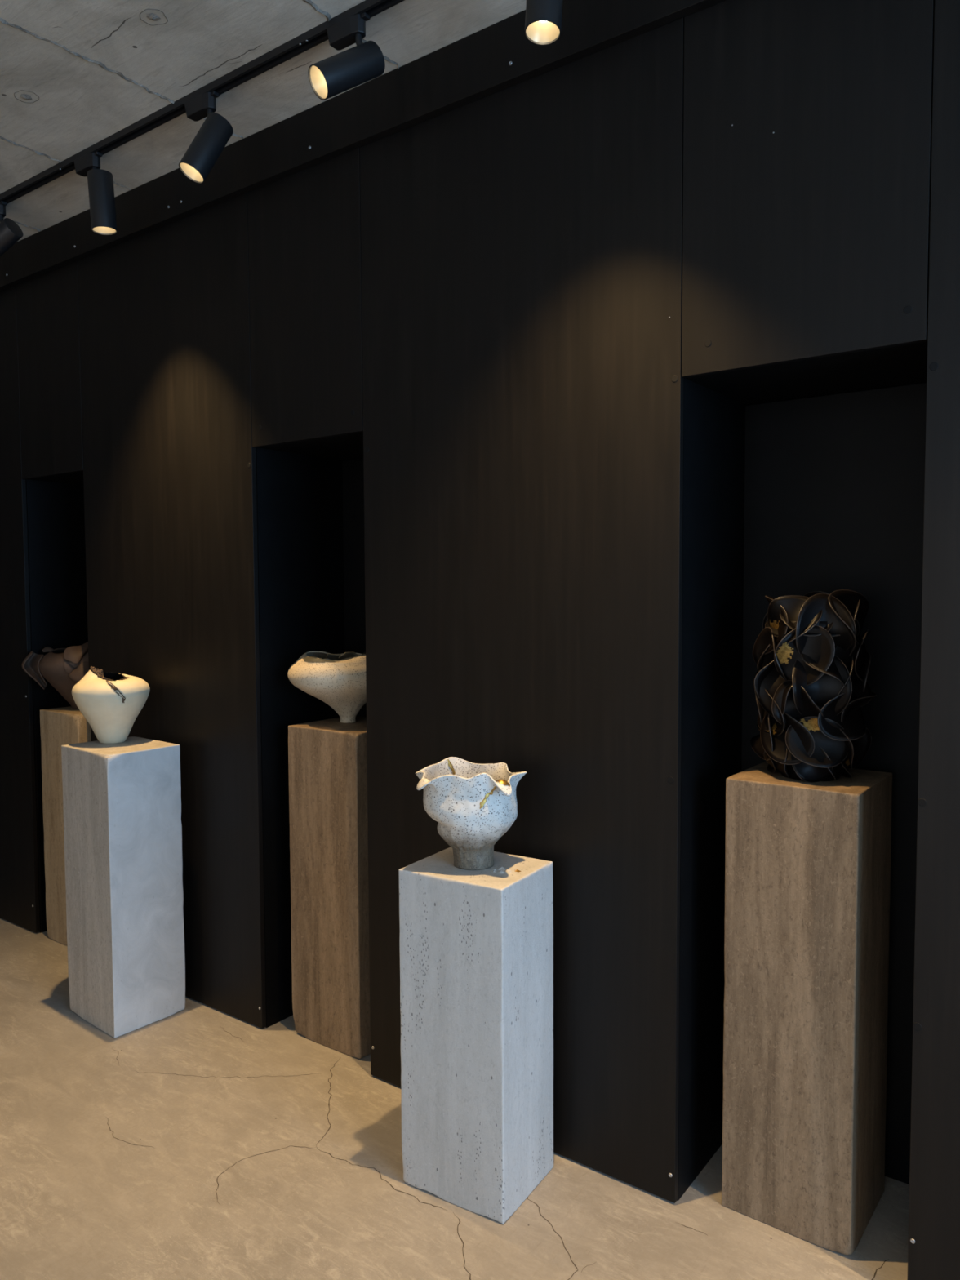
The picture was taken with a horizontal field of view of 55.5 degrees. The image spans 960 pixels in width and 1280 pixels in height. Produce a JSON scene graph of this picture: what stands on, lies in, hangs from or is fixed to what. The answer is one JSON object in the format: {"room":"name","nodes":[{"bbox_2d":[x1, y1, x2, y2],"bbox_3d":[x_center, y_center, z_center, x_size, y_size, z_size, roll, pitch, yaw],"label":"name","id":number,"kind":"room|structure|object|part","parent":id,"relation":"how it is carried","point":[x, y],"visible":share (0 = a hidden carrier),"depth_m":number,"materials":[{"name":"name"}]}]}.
{"room":"museum","nodes":[
{"label":"museum","id":0,"kind":"room"},
{"bbox_2d":[0,0,526,242],"bbox_3d":[-1.848,-1.597,1.042,10.700,0.208,5.620,2,4,36],"label":"ceiling","id":1,"kind":"structure","parent":0,"point":[74,74],"depth_m":2.52,"materials":[{"name":"concrete"}]},
{"bbox_2d":[0,0,404,204],"bbox_3d":[0.334,-1.542,1.813,7.500,0.021,0.034,2,4,36],"label":"track","id":2,"kind":"object","parent":1,"relation":"attached to","point":[306,41],"visible":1,"depth_m":2.61,"materials":[{"name":"black metal"}]},
{"bbox_2d":[0,200,22,256],"bbox_3d":[-1.793,-1.507,3.391,0.194,0.208,0.078,1,3,19],"label":"track spotlight","id":3,"kind":"object","parent":2,"relation":"hanging from","point":[11,233],"visible":1,"depth_m":3.36,"materials":[{"name":"black metal"}]},
{"bbox_3d":[-1.755,-1.536,3.368,0.042,0.064,0.017,-1,3,-15],"label":"stem","id":4,"kind":"part","parent":3,"relation":"part of","materials":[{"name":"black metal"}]},
{"bbox_3d":[-1.747,-1.601,3.346,0.014,0.010,0.020,2,4,36],"label":"lock lever","id":5,"kind":"part","parent":3,"relation":"part of","materials":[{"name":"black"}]},
{"bbox_2d":[73,151,117,235],"bbox_3d":[-1.272,-1.465,3.006,0.175,0.254,0.086,2,4,36],"label":"track spotlight","id":6,"kind":"object","parent":2,"relation":"hanging from","point":[100,182],"visible":1,"depth_m":2.96,"materials":[{"name":"black metal"}]},
{"bbox_3d":[-1.244,-1.584,2.976,0.014,0.010,0.020,2,4,36],"label":"lock lever","id":7,"kind":"part","parent":6,"relation":"part of","materials":[{"name":"black"}]},
{"bbox_2d":[178,90,233,183],"bbox_3d":[-0.807,-1.444,2.632,0.167,0.260,0.147,2,4,36],"label":"track spotlight","id":8,"kind":"object","parent":2,"relation":"hanging from","point":[215,131],"visible":1,"depth_m":2.60,"materials":[{"name":"black metal"}]},
{"bbox_3d":[-0.770,-1.498,2.633,0.040,0.069,0.017,1,4,27],"label":"stem","id":9,"kind":"part","parent":8,"relation":"part of","materials":[{"name":"black metal"}]},
{"bbox_3d":[-0.761,-1.567,2.620,0.014,0.010,0.020,2,4,36],"label":"lock lever","id":10,"kind":"part","parent":8,"relation":"part of","materials":[{"name":"black"}]},
{"bbox_2d":[308,12,385,100],"bbox_3d":[-0.330,-1.443,2.258,0.167,0.227,0.170,1,3,18],"label":"track spotlight","id":11,"kind":"object","parent":2,"relation":"hanging from","point":[334,75],"visible":1,"depth_m":2.25,"materials":[{"name":"black metal"}]},
{"bbox_3d":[-0.294,-1.480,2.284,0.038,0.073,0.016,1,3,19],"label":"stem","id":12,"kind":"part","parent":11,"relation":"part of","materials":[{"name":"black metal"}]},
{"bbox_3d":[-0.284,-1.550,2.269,0.014,0.010,0.020,2,4,36],"label":"lock lever","id":13,"kind":"part","parent":11,"relation":"part of","materials":[{"name":"black"}]},
{"bbox_2d":[524,0,563,45],"bbox_3d":[0.105,-1.419,1.977,0.164,0.248,0.097,2,4,36],"label":"track spotlight","id":14,"kind":"object","parent":2,"relation":"hanging from","point":[543,20],"visible":1,"depth_m":1.94,"materials":[{"name":"black metal"}]},
{"bbox_2d":[0,917,909,1279],"bbox_3d":[-1.833,1.505,1.210,10.700,0.120,5.620,2,4,36],"label":"floor","id":15,"kind":"structure","parent":0,"point":[200,1141],"depth_m":2.29,"materials":[{"name":"concrete"}]},
{"bbox_2d":[40,706,90,946],"bbox_3d":[-1.679,0.794,3.975,0.301,0.997,0.301,2,4,36],"label":"plinth","id":16,"kind":"object","parent":15,"relation":"on","point":[59,726],"visible":0.24,"depth_m":3.88,"materials":[{"name":"brown wood"}]},
{"bbox_2d":[22,641,88,709],"bbox_3d":[-1.757,0.145,3.958,0.347,0.302,0.297,0,3,12],"label":"vessel","id":17,"kind":"object","parent":16,"relation":"on","point":[63,668],"visible":0.61,"depth_m":3.84,"materials":[{"name":"ceramic"}]},
{"bbox_2d":[61,736,185,1038],"bbox_3d":[-1.268,0.850,3.251,0.321,0.960,0.273,2,4,40],"label":"plinth","id":18,"kind":"object","parent":15,"relation":"on","point":[122,802],"visible":0.98,"depth_m":3.14,"materials":[{"name":"concrete"}]},
{"bbox_2d":[71,666,150,743],"bbox_3d":[-1.323,0.229,3.276,0.259,0.276,0.260,0,3,10],"label":"vase","id":19,"kind":"object","parent":18,"relation":"on","point":[111,703],"visible":1,"depth_m":3.20,"materials":[{"name":"beige ceramic"}]},
{"bbox_2d":[288,715,370,1058],"bbox_3d":[-0.425,0.808,3.103,0.316,1.052,0.301,2,4,36],"label":"plinth","id":20,"kind":"object","parent":15,"relation":"on","point":[327,758],"visible":0.72,"depth_m":2.96,"materials":[{"name":"brown wood"}]},
{"bbox_2d":[287,650,366,723],"bbox_3d":[-0.468,0.158,3.111,0.366,0.245,0.366,-1,3,-9],"label":"vase","id":21,"kind":"object","parent":20,"relation":"on","point":[337,680],"visible":0.8,"depth_m":2.97,"materials":[{"name":"ceramic"}]},
{"bbox_2d":[398,846,553,1223],"bbox_3d":[-0.006,0.968,2.324,0.301,0.814,0.259,2,4,32],"label":"plinth","id":22,"kind":"object","parent":15,"relation":"on","point":[476,947],"visible":0.97,"depth_m":2.22,"materials":[{"name":"concrete"}]},
{"bbox_2d":[415,756,527,870],"bbox_3d":[-0.022,0.439,2.304,0.276,0.257,0.215,0,3,13],"label":"vase","id":23,"kind":"object","parent":22,"relation":"on","point":[473,806],"visible":1,"depth_m":2.23,"materials":[{"name":"white ceramic"}]},
{"bbox_2d":[721,760,892,1254],"bbox_3d":[0.796,0.850,2.221,0.304,1.052,0.296,2,4,37],"label":"plinth","id":24,"kind":"object","parent":15,"relation":"on","point":[807,864],"visible":0.94,"depth_m":2.10,"materials":[{"name":"brown wood"}]},
{"bbox_2d":[750,589,876,782],"bbox_3d":[0.793,0.104,2.177,0.276,0.448,0.283,0,3,13],"label":"vase","id":25,"kind":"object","parent":24,"relation":"on","point":[811,686],"depth_m":2.09,"materials":[{"name":"black ceramic"}]},
{"bbox_2d":[0,0,959,1279],"bbox_3d":[-0.357,-0.144,3.135,10.700,2.951,0.622,2,4,36],"label":"wall","id":26,"kind":"structure","parent":0,"point":[527,401],"depth_m":2.37,"materials":[{"name":"black wood"}]},
{"bbox_3d":[-2.443,-0.199,4.299,1.218,2.943,0.018,2,4,36],"label":"panel","id":27,"kind":"part","parent":26,"relation":"part of","materials":[{"name":"black wood"}]},
{"bbox_3d":[-1.764,-1.163,3.742,0.476,0.965,0.018,2,4,36],"label":"panel","id":28,"kind":"part","parent":26,"relation":"part of","materials":[{"name":"black wood"}]},
{"bbox_3d":[-1.157,-0.154,3.352,1.018,2.943,0.018,2,4,36],"label":"panel","id":29,"kind":"part","parent":26,"relation":"part of","materials":[{"name":"black wood"}]},
{"bbox_3d":[-0.548,-1.116,2.847,0.501,0.973,0.018,2,4,36],"label":"panel","id":30,"kind":"part","parent":26,"relation":"part of","materials":[{"name":"black wood"}]},
{"bbox_2d":[0,0,725,291],"bbox_3d":[-0.557,-1.524,2.798,10.700,0.154,0.032,2,4,36],"label":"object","id":31,"kind":"structure","parent":26,"relation":"attached to","point":[497,57],"depth_m":2.62,"materials":[{"name":"black wood"}]},
{"bbox_3d":[0.066,-0.111,2.451,1.011,2.943,0.018,2,4,36],"label":"panel","id":32,"kind":"part","parent":26,"relation":"part of","materials":[{"name":"black wood"}]},
{"bbox_3d":[0.678,-1.081,1.942,0.518,0.957,0.018,2,4,36],"label":"panel","id":33,"kind":"part","parent":26,"relation":"part of","materials":[{"name":"black wood"}]},
{"bbox_3d":[1.301,-0.068,1.541,1.014,2.943,0.018,2,4,36],"label":"panel","id":34,"kind":"part","parent":26,"relation":"part of","materials":[{"name":"black wood"}]}
]}

